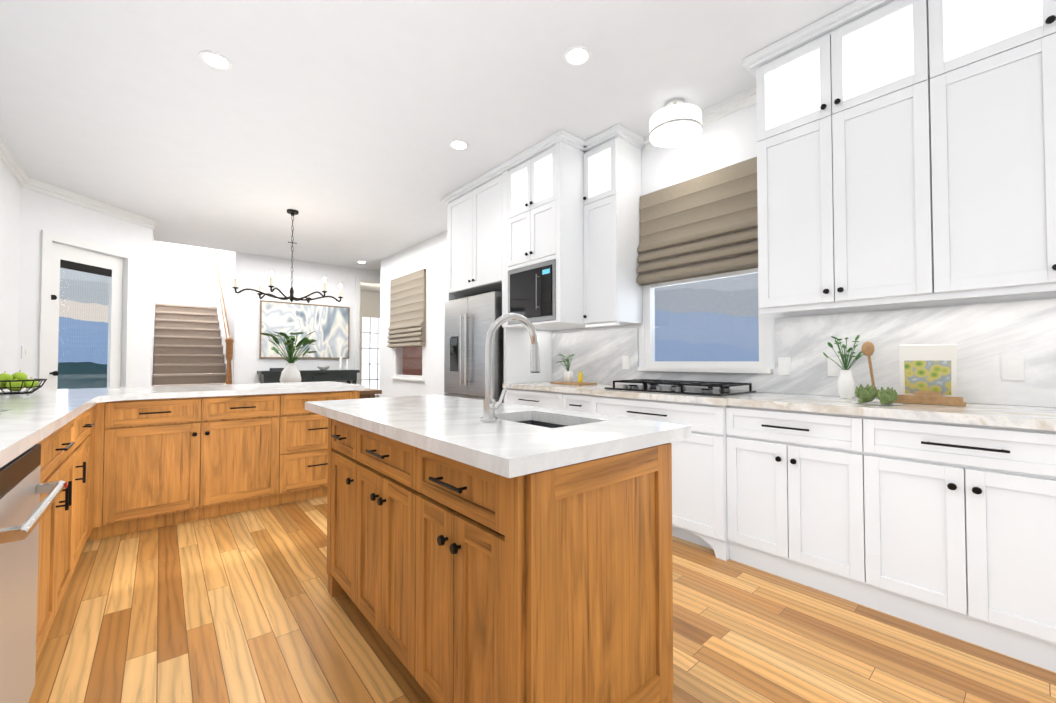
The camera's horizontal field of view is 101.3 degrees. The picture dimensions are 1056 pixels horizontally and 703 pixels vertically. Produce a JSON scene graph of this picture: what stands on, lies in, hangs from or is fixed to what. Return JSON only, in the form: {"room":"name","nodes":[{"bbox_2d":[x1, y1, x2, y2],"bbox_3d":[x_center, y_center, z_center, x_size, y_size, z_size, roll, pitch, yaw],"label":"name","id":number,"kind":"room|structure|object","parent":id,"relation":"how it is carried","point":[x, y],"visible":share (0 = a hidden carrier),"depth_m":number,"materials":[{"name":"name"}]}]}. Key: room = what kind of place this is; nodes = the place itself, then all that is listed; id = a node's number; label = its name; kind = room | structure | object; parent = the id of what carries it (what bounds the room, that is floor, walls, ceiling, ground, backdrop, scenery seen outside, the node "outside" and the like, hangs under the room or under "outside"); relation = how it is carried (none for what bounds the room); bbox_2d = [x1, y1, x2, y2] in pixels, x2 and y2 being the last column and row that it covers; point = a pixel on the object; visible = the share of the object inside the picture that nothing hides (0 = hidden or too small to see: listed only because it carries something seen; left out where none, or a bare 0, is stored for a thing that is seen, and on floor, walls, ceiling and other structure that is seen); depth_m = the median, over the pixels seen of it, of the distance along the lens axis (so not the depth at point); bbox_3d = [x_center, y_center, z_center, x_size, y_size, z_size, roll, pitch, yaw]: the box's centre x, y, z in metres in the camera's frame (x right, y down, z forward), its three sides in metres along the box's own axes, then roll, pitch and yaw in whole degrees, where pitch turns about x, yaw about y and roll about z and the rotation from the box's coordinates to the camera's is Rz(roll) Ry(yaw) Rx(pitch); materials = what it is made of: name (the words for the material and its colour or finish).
{"room":"kitchen","nodes":[
{"label":"kitchen","id":0,"kind":"room"},
{"bbox_2d":[0,161,21,390],"bbox_3d":[-2.256,-0.348,0.860,0.150,3.000,9.000,1,-2,-40],"label":"wall","id":1,"kind":"structure","parent":0,"point":[10,206],"depth_m":4.06,"materials":[{"name":"white paint"}]},
{"bbox_2d":[0,137,28,186],"bbox_3d":[-3.902,-1.746,2.983,0.050,0.109,3.620,1,-2,-40],"label":"crown molding","id":2,"kind":"structure","parent":1,"relation":"attached to","point":[10,162],"depth_m":3.96,"materials":[{"name":"white wood"}]},
{"bbox_2d":[17,187,152,389],"bbox_3d":[-5.135,-0.258,4.991,0.150,3.000,1.500,0,-1,5],"label":"wall","id":3,"kind":"structure","parent":0,"point":[40,212],"depth_m":4.88,"materials":[{"name":"white paint"}]},
{"bbox_2d":[21,346,31,357],"bbox_3d":[-5.101,0.010,4.400,0.012,0.120,0.080,0,-1,5],"label":"switch plate","id":4,"kind":"object","parent":3,"relation":"attached to","point":[25,352],"visible":1,"depth_m":4.39,"materials":[{"name":"white plastic"}]},
{"bbox_2d":[49,242,122,388],"bbox_3d":[-5.120,0.032,4.989,0.595,2.412,0.622,1,-2,-40],"label":"door","id":5,"kind":"structure","parent":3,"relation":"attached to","point":[79,259],"depth_m":5.07,"materials":[{"name":"white"}]},
{"bbox_2d":[38,230,134,389],"bbox_3d":[-5.050,-0.010,4.994,0.018,2.505,0.980,0,-1,5],"label":"door frame","id":6,"kind":"structure","parent":3,"relation":"attached to","point":[47,238],"depth_m":4.61,"materials":[{"name":"white wood"}]},
{"bbox_2d":[21,177,155,228],"bbox_3d":[-5.035,-1.702,5.014,0.050,0.109,1.500,0,-1,5],"label":"crown molding","id":7,"kind":"structure","parent":3,"relation":"attached to","point":[64,194],"depth_m":4.93,"materials":[{"name":"white wood"}]},
{"bbox_2d":[150,233,156,385],"bbox_3d":[-7.121,-1.489,8.143,0.150,5.600,6.340,1,-2,-40],"label":"wall","id":8,"kind":"structure","parent":0,"point":[154,268],"depth_m":7.04,"materials":[{"name":"white paint"}]},
{"bbox_2d":[156,241,210,305],"bbox_3d":[-8.664,-1.429,10.893,1.360,5.600,0.150,1,-2,-40],"label":"wall","id":9,"kind":"structure","parent":0,"point":[183,274],"depth_m":10.83,"materials":[{"name":"white paint"}]},
{"bbox_2d":[210,249,234,383],"bbox_3d":[-6.649,-1.460,9.455,0.150,5.600,4.950,1,-2,-40],"label":"wall","id":10,"kind":"structure","parent":0,"point":[225,261],"depth_m":8.56,"materials":[{"name":"white paint"}]},
{"bbox_2d":[218,291,379,314],"bbox_3d":[-5.216,-0.129,10.906,4.250,3.000,0.150,1,-2,-40],"label":"wall","id":11,"kind":"structure","parent":0,"point":[369,300],"depth_m":11.64,"materials":[{"name":"white paint"}]},
{"bbox_2d":[359,309,379,397],"bbox_3d":[-4.160,0.138,11.666,1.010,2.500,0.049,1,-2,-40],"label":"french door","id":12,"kind":"structure","parent":11,"relation":"in","point":[369,368],"depth_m":11.60,"materials":[{"name":"clear glass"}]},
{"bbox_2d":[233,252,379,383],"bbox_3d":[-3.436,-0.174,8.811,4.250,3.000,0.150,1,-2,-40],"label":"wall","id":13,"kind":"structure","parent":0,"point":[251,270],"depth_m":7.80,"materials":[{"name":"white paint"}]},
{"bbox_2d":[259,300,349,358],"bbox_3d":[-4.130,-0.380,8.096,1.520,1.020,0.043,1,-2,-40],"label":"canvas art","id":14,"kind":"object","parent":13,"relation":"attached to","point":[329,325],"visible":0.96,"depth_m":8.10,"materials":[{"name":"fabric"}]},
{"bbox_2d":[355,276,379,384],"bbox_3d":[-3.058,-0.090,9.020,1.080,2.840,0.018,1,-2,-40],"label":"door frame","id":15,"kind":"structure","parent":13,"relation":"attached to","point":[358,279],"depth_m":8.71,"materials":[{"name":"white wood"}]},
{"bbox_2d":[0,0,855,292],"bbox_3d":[-1.523,-1.810,4.894,6.450,0.100,14.150,1,-2,-40],"label":"ceiling","id":16,"kind":"structure","parent":0,"point":[338,124],"depth_m":3.03,"materials":[{"name":"white paint"}]},
{"bbox_2d":[199,51,232,69],"bbox_3d":[-1.936,-1.804,2.686,0.169,0.007,0.169,0,-1,11],"label":"recessed light","id":17,"kind":"object","parent":16,"relation":"in","point":[213,59],"depth_m":2.68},
{"bbox_2d":[232,209,342,302],"bbox_3d":[-2.924,-1.179,5.364,1.224,1.139,0.789,1,-2,-40],"label":"chandelier","id":18,"kind":"object","parent":16,"relation":"hanging from","point":[292,212],"visible":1,"depth_m":5.33,"materials":[{"name":"black metal"}]},
{"bbox_2d":[449,140,468,149],"bbox_3d":[-0.596,-1.781,3.733,0.169,0.007,0.169,-1,-2,44],"label":"recessed light","id":19,"kind":"object","parent":16,"relation":"in","point":[455,144],"depth_m":3.72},
{"bbox_2d":[563,46,590,65],"bbox_3d":[0.302,-1.805,2.645,0.169,0.007,0.169,-1,-1,26],"label":"recessed light","id":20,"kind":"object","parent":16,"relation":"in","point":[576,55],"depth_m":2.64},
{"bbox_2d":[649,98,702,147],"bbox_3d":[1.066,-1.667,3.134,0.368,0.261,0.368,1,-2,-40],"label":"drum ceiling light","id":21,"kind":"object","parent":16,"relation":"attached to","point":[675,122],"visible":1,"depth_m":3.04,"materials":[{"name":"white"}]},
{"bbox_2d":[28,496,1055,702],"bbox_3d":[-2.235,1.308,5.665,6.450,0.100,16.350,1,-2,-40],"label":"floor","id":22,"kind":"structure","parent":0,"point":[242,607],"depth_m":1.77,"materials":[{"name":"brown wood"}]},
{"bbox_2d":[36,412,83,662],"bbox_3d":[-2.182,0.727,1.477,0.786,0.878,0.935,1,-2,-40],"label":"base cabinet","id":23,"kind":"object","parent":22,"relation":"on","point":[59,527],"depth_m":1.72,"materials":[{"name":"brown wood"}]},
{"bbox_2d":[0,444,67,702],"bbox_3d":[-1.582,0.721,0.977,0.680,0.868,0.594,1,-2,-40],"label":"stainless steel dishwasher","id":24,"kind":"object","parent":23,"relation":"in","point":[23,509],"visible":0.92,"depth_m":1.19,"materials":[{"name":"grey metal"}]},
{"bbox_2d":[0,387,135,467],"bbox_3d":[-1.490,0.249,0.783,0.930,0.040,6.410,1,-2,-40],"label":"countertop","id":25,"kind":"structure","parent":23,"relation":"on","point":[28,421],"depth_m":1.85,"materials":[{"name":"white stone"}]},
{"bbox_2d":[0,370,46,393],"bbox_3d":[-3.314,0.196,2.797,0.279,0.150,0.279,1,-2,-40],"label":"fruit bowl","id":26,"kind":"object","parent":25,"relation":"on","point":[19,381],"visible":0.98,"depth_m":2.77,"materials":[{"name":"green food"}]},
{"bbox_2d":[80,407,91,555],"bbox_3d":[-2.623,0.738,1.996,0.786,0.878,0.656,1,-2,-40],"label":"base cabinet","id":27,"kind":"object","parent":22,"relation":"on","point":[86,422],"depth_m":2.42,"materials":[{"name":"brown wood"}]},
{"bbox_2d":[92,402,107,539],"bbox_3d":[-2.886,0.746,2.337,0.826,0.878,0.317,1,-2,-40],"label":"base cabinet","id":28,"kind":"object","parent":22,"relation":"on","point":[99,410],"depth_m":2.70,"materials":[{"name":"brown wood"}]},
{"bbox_2d":[152,303,225,385],"bbox_3d":[-6.944,0.154,8.832,1.050,2.343,5.145,1,-2,-40],"label":"carpeted stairs","id":29,"kind":"structure","parent":22,"relation":"on","point":[188,347],"depth_m":8.38,"materials":[{"name":"carpet"}]},
{"bbox_2d":[212,249,233,383],"bbox_3d":[-6.058,-0.607,8.502,0.120,3.481,3.376,1,-2,-40],"label":"stair railing","id":30,"kind":"object","parent":29,"relation":"on","point":[229,340],"visible":0.6,"depth_m":7.50,"materials":[{"name":"brown wood"}]},
{"bbox_2d":[108,393,283,536],"bbox_3d":[-2.507,0.766,3.273,1.084,0.878,0.660,1,-2,-40],"label":"base cabinet","id":31,"kind":"object","parent":22,"relation":"on","point":[124,467],"depth_m":2.98,"materials":[{"name":"brown wood"}]},
{"bbox_2d":[132,381,364,399],"bbox_3d":[-2.357,0.310,3.601,1.637,0.040,0.990,1,-2,-40],"label":"countertop","id":32,"kind":"structure","parent":31,"relation":"on","point":[185,391],"depth_m":3.32,"materials":[{"name":"white stone"}]},
{"bbox_2d":[257,370,359,383],"bbox_3d":[-3.979,0.826,7.907,1.620,0.959,0.450,1,-2,-40],"label":"console table","id":33,"kind":"object","parent":22,"relation":"on","point":[348,376],"visible":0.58,"depth_m":7.83,"materials":[{"name":"paint"}]},
{"bbox_2d":[269,368,283,370],"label":"figurine","id":34,"kind":"object","parent":33,"relation":"on","point":[271,369],"depth_m":7.46,"materials":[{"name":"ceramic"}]},
{"bbox_2d":[317,366,329,369],"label":"bowl","id":35,"kind":"object","parent":33,"relation":"on","point":[322,367],"depth_m":7.98,"materials":[{"name":"white ceramic"}]},
{"bbox_2d":[339,357,348,369],"label":"candles","id":36,"kind":"object","parent":33,"relation":"on","point":[341,359],"depth_m":8.24,"materials":[{"name":"white wax"}]},
{"bbox_2d":[268,390,359,506],"bbox_3d":[-1.918,0.777,3.772,0.672,0.878,0.662,1,-2,-40],"label":"base cabinet","id":37,"kind":"object","parent":22,"relation":"on","point":[297,436],"depth_m":3.43,"materials":[{"name":"brown wood"}]},
{"bbox_2d":[327,418,358,607],"bbox_3d":[-0.607,0.742,2.148,0.612,0.878,0.479,1,-2,-40],"label":"base cabinet","id":38,"kind":"object","parent":22,"relation":"on","point":[343,438],"depth_m":1.96,"materials":[{"name":"brown wood"}]},
{"bbox_2d":[358,388,381,398],"bbox_3d":[-2.924,0.869,5.319,1.900,0.759,1.000,1,-2,-40],"label":"dining table","id":39,"kind":"object","parent":22,"relation":"on","point":[368,393],"visible":0.08,"depth_m":5.50,"materials":[{"name":"brown wood"}]},
{"bbox_2d":[260,331,316,382],"bbox_3d":[-2.931,0.116,5.335,0.649,0.746,0.662,1,-2,-40],"label":"vase","id":40,"kind":"object","parent":39,"relation":"on","point":[290,372],"visible":1,"depth_m":5.27,"materials":[{"name":"white ceramic"}]},
{"bbox_2d":[359,428,402,657],"bbox_3d":[-0.309,0.734,1.799,0.610,0.878,0.669,1,-2,-40],"label":"base cabinet","id":41,"kind":"object","parent":22,"relation":"on","point":[380,457],"depth_m":1.61,"materials":[{"name":"brown wood"}]},
{"bbox_2d":[444,291,503,402],"bbox_3d":[-0.398,0.336,4.680,0.728,1.800,0.958,1,-2,-40],"label":"refrigerator","id":42,"kind":"object","parent":22,"relation":"on","point":[469,321],"visible":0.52,"depth_m":4.42,"materials":[{"name":"grey metal"}]},
{"bbox_2d":[504,388,551,408],"bbox_3d":[0.254,0.781,3.964,0.667,0.878,0.778,1,-2,-40],"label":"base cabinet","id":43,"kind":"object","parent":22,"relation":"on","point":[535,398],"depth_m":3.80,"materials":[{"name":"paint"}]},
{"bbox_2d":[399,443,672,702],"bbox_3d":[0.029,0.725,1.400,0.612,0.878,0.604,1,-2,-40],"label":"base cabinet","id":44,"kind":"object","parent":22,"relation":"on","point":[457,581],"depth_m":1.17,"materials":[{"name":"brown wood"}]},
{"bbox_2d":[305,395,690,477],"bbox_3d":[-0.311,0.272,1.828,0.754,0.040,1.723,1,-2,-40],"label":"countertop","id":45,"kind":"structure","parent":44,"relation":"on","point":[506,444],"depth_m":1.33,"materials":[{"name":"white stone"}]},
{"bbox_2d":[480,313,539,421],"bbox_3d":[-0.028,0.051,1.554,0.266,0.388,0.154,1,-2,-40],"label":"faucet","id":46,"kind":"object","parent":45,"relation":"on","point":[490,405],"visible":1,"depth_m":1.52,"materials":[{"name":"silver metal"}]},
{"bbox_2d":[518,420,566,427],"bbox_3d":[0.047,0.395,1.600,0.294,0.212,0.434,1,-2,-40],"label":"island sink","id":47,"kind":"object","parent":45,"relation":"in","point":[542,424],"visible":0.02,"depth_m":1.79,"materials":[{"name":"silver metal"}]},
{"bbox_2d":[552,392,587,412],"bbox_3d":[0.616,0.772,3.538,0.667,0.878,0.453,1,-2,-40],"label":"base cabinet","id":48,"kind":"object","parent":22,"relation":"on","point":[575,402],"depth_m":3.42,"materials":[{"name":"paint"}]},
{"bbox_2d":[588,395,711,548],"bbox_3d":[1.061,0.761,3.014,0.667,0.878,1.039,1,-2,-40],"label":"base cabinet","id":49,"kind":"object","parent":22,"relation":"on","point":[691,478],"depth_m":2.64,"materials":[{"name":"paint"}]},
{"bbox_2d":[708,404,843,598],"bbox_3d":[1.566,0.748,2.420,0.667,0.878,0.748,1,-2,-40],"label":"base cabinet","id":50,"kind":"object","parent":22,"relation":"on","point":[778,497],"depth_m":2.26,"materials":[{"name":"paint"}]},
{"bbox_2d":[840,414,1055,671],"bbox_3d":[1.984,0.737,1.928,0.667,0.878,0.771,1,-2,-40],"label":"base cabinet","id":51,"kind":"object","parent":22,"relation":"on","point":[946,528],"depth_m":1.76,"materials":[{"name":"paint"}]},
{"bbox_2d":[503,381,1055,430],"bbox_3d":[1.307,0.291,2.723,0.682,0.040,4.046,1,-2,-40],"label":"countertop","id":52,"kind":"structure","parent":51,"relation":"on","point":[1027,417],"depth_m":2.07,"materials":[{"name":"stone"}]},
{"bbox_2d":[550,354,596,384],"bbox_3d":[0.419,0.158,3.970,0.248,0.278,0.393,1,-2,-40],"label":"decorative tray","id":53,"kind":"object","parent":52,"relation":"on","point":[568,377],"visible":1,"depth_m":3.97,"materials":[{"name":"brown wood"}]},
{"bbox_2d":[605,379,755,395],"bbox_3d":[1.049,0.245,3.065,0.500,0.064,0.880,1,-2,-40],"label":"gas cooktop","id":54,"kind":"object","parent":52,"relation":"in","point":[678,387],"visible":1,"depth_m":2.91,"materials":[{"name":"black metal"}]},
{"bbox_2d":[823,335,875,398],"bbox_3d":[1.806,0.083,2.436,0.215,0.360,0.231,1,-2,-40],"label":"vase","id":55,"kind":"object","parent":52,"relation":"on","point":[845,385],"visible":1,"depth_m":2.41,"materials":[{"name":"white ceramic"}]},
{"bbox_2d":[853,384,902,404],"bbox_3d":[1.729,0.210,2.147,0.212,0.095,0.200,1,-2,-40],"label":"artichokes","id":56,"kind":"object","parent":52,"relation":"on","point":[867,394],"visible":1,"depth_m":2.14,"materials":[{"name":"green plant"}]},
{"bbox_2d":[893,344,965,405],"bbox_3d":[1.997,0.111,2.165,0.260,0.292,0.176,-1,-2,42],"label":"cookbook stand","id":57,"kind":"object","parent":52,"relation":"on","point":[928,373],"visible":0.88,"depth_m":2.13,"materials":[{"name":"white paper"}]},
{"bbox_2d":[380,104,1055,406],"bbox_3d":[0.638,-0.276,4.171,0.150,3.000,10.300,1,-2,-40],"label":"wall","id":58,"kind":"structure","parent":0,"point":[726,141],"depth_m":3.65,"materials":[{"name":"white paint"}]},
{"bbox_2d":[387,269,425,347],"bbox_3d":[-2.017,-0.666,7.107,0.102,1.190,1.260,1,-2,-40],"label":"blinds","id":59,"kind":"object","parent":58,"relation":"attached to","point":[407,328],"visible":1,"depth_m":7.01,"materials":[{"name":"beige fabric"}]},
{"bbox_2d":[391,346,424,380],"bbox_3d":[-1.970,-0.346,7.140,0.105,1.630,1.180,1,-2,-40],"label":"nook window","id":60,"kind":"structure","parent":58,"relation":"in","point":[397,375],"depth_m":7.20,"materials":[{"name":"clear glass"}]},
{"bbox_2d":[445,168,507,299],"bbox_3d":[-0.340,-1.193,4.738,0.626,1.060,1.020,1,-2,-40],"label":"upper cabinet","id":61,"kind":"object","parent":58,"relation":"attached to","point":[475,216],"depth_m":4.49,"materials":[{"name":"paint"}]},
{"bbox_2d":[505,136,580,279],"bbox_3d":[0.259,-1.249,4.034,0.626,0.980,0.710,1,-2,-40],"label":"upper cabinet","id":62,"kind":"object","parent":58,"relation":"attached to","point":[569,202],"depth_m":3.70,"materials":[{"name":"paint"}]},
{"bbox_2d":[508,259,555,324],"bbox_3d":[0.161,-0.506,3.934,0.470,0.504,0.642,1,-2,-40],"label":"built-in microwave","id":63,"kind":"object","parent":62,"relation":"in","point":[532,293],"visible":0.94,"depth_m":3.76,"materials":[{"name":"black metal"}]},
{"bbox_2d":[581,132,644,327],"bbox_3d":[0.722,-0.991,3.699,0.347,1.510,0.349,1,-2,-40],"label":"upper cabinet","id":64,"kind":"object","parent":58,"relation":"attached to","point":[611,295],"depth_m":3.58,"materials":[{"name":"paint"}]},
{"bbox_2d":[636,157,757,285],"bbox_3d":[1.258,-0.941,3.261,0.097,0.750,0.990,1,-2,-40],"label":"blinds","id":65,"kind":"object","parent":58,"relation":"attached to","point":[704,225],"visible":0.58,"depth_m":3.21,"materials":[{"name":"beige fabric"}]},
{"bbox_2d":[644,86,755,149],"bbox_3d":[1.294,-1.750,3.271,0.054,0.089,0.950,1,-2,-40],"label":"crown molding","id":66,"kind":"structure","parent":58,"relation":"attached to","point":[733,104],"depth_m":3.10,"materials":[{"name":"white wood"}]},
{"bbox_2d":[638,268,772,373],"bbox_3d":[1.299,-0.545,3.294,0.105,1.400,1.040,1,-2,-40],"label":"kitchen window","id":67,"kind":"structure","parent":58,"relation":"in","point":[733,366],"depth_m":3.27,"materials":[{"name":"clear glass"}]},
{"bbox_2d":[552,298,1055,406],"bbox_3d":[1.563,0.027,2.946,0.014,0.495,4.046,1,-2,-40],"label":"backsplash panel","id":68,"kind":"object","parent":58,"relation":"attached to","point":[984,337],"visible":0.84,"depth_m":2.42,"materials":[{"name":"stone"}]},
{"bbox_2d":[622,356,628,368],"bbox_3d":[0.850,0.096,3.765,0.007,0.116,0.070,1,-2,-40],"label":"electrical outlet plate","id":69,"kind":"object","parent":68,"relation":"attached to","point":[625,359],"depth_m":3.76,"materials":[{"name":"white plastic"}]},
{"bbox_2d":[778,357,789,374],"bbox_3d":[1.663,0.095,2.809,0.007,0.116,0.070,1,-2,-40],"label":"electrical outlet plate","id":70,"kind":"object","parent":68,"relation":"attached to","point":[783,362],"depth_m":2.81,"materials":[{"name":"white plastic"}]},
{"bbox_2d":[827,357,841,375],"bbox_3d":[1.841,0.090,2.599,0.007,0.116,0.070,1,-2,-40],"label":"electrical outlet plate","id":71,"kind":"object","parent":68,"relation":"attached to","point":[833,369],"depth_m":2.60,"materials":[{"name":"white plastic"}]},
{"bbox_2d":[1002,356,1023,379],"bbox_3d":[2.303,0.078,2.055,0.007,0.116,0.070,1,-2,-40],"label":"electrical outlet plate","id":72,"kind":"object","parent":68,"relation":"attached to","point":[1012,367],"depth_m":2.05,"materials":[{"name":"white plastic"}]},
{"bbox_2d":[751,0,918,312],"bbox_3d":[1.798,-1.019,2.432,0.347,1.510,0.837,1,-2,-40],"label":"upper cabinet","id":73,"kind":"object","parent":58,"relation":"attached to","point":[906,151],"depth_m":2.33,"materials":[{"name":"paint"}]},
{"bbox_2d":[907,0,1055,301],"bbox_3d":[2.272,-1.031,1.874,0.347,1.510,0.859,1,-2,-40],"label":"upper cabinet","id":74,"kind":"object","parent":58,"relation":"attached to","point":[981,74],"depth_m":1.92,"materials":[{"name":"paint"}]},
{"label":"outside","id":75,"kind":"structure","parent":0,"visible":0},
{"bbox_2d":[57,268,108,388],"bbox_3d":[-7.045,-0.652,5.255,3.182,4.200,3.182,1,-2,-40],"label":"door glass","id":76,"kind":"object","parent":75,"point":[88,286],"depth_m":6.73,"materials":[{"name":"clear glass"}]},
{"bbox_2d":[402,346,421,375],"bbox_3d":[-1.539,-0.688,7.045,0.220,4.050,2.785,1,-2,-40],"label":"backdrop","id":77,"kind":"structure","parent":75,"point":[411,350],"depth_m":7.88,"materials":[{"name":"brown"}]},
{"bbox_2d":[654,273,758,360],"bbox_3d":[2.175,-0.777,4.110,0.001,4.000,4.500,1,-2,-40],"label":"window pane","id":78,"kind":"structure","parent":75,"point":[726,310],"depth_m":4.46,"materials":[{"name":"clear glass"}]}
]}

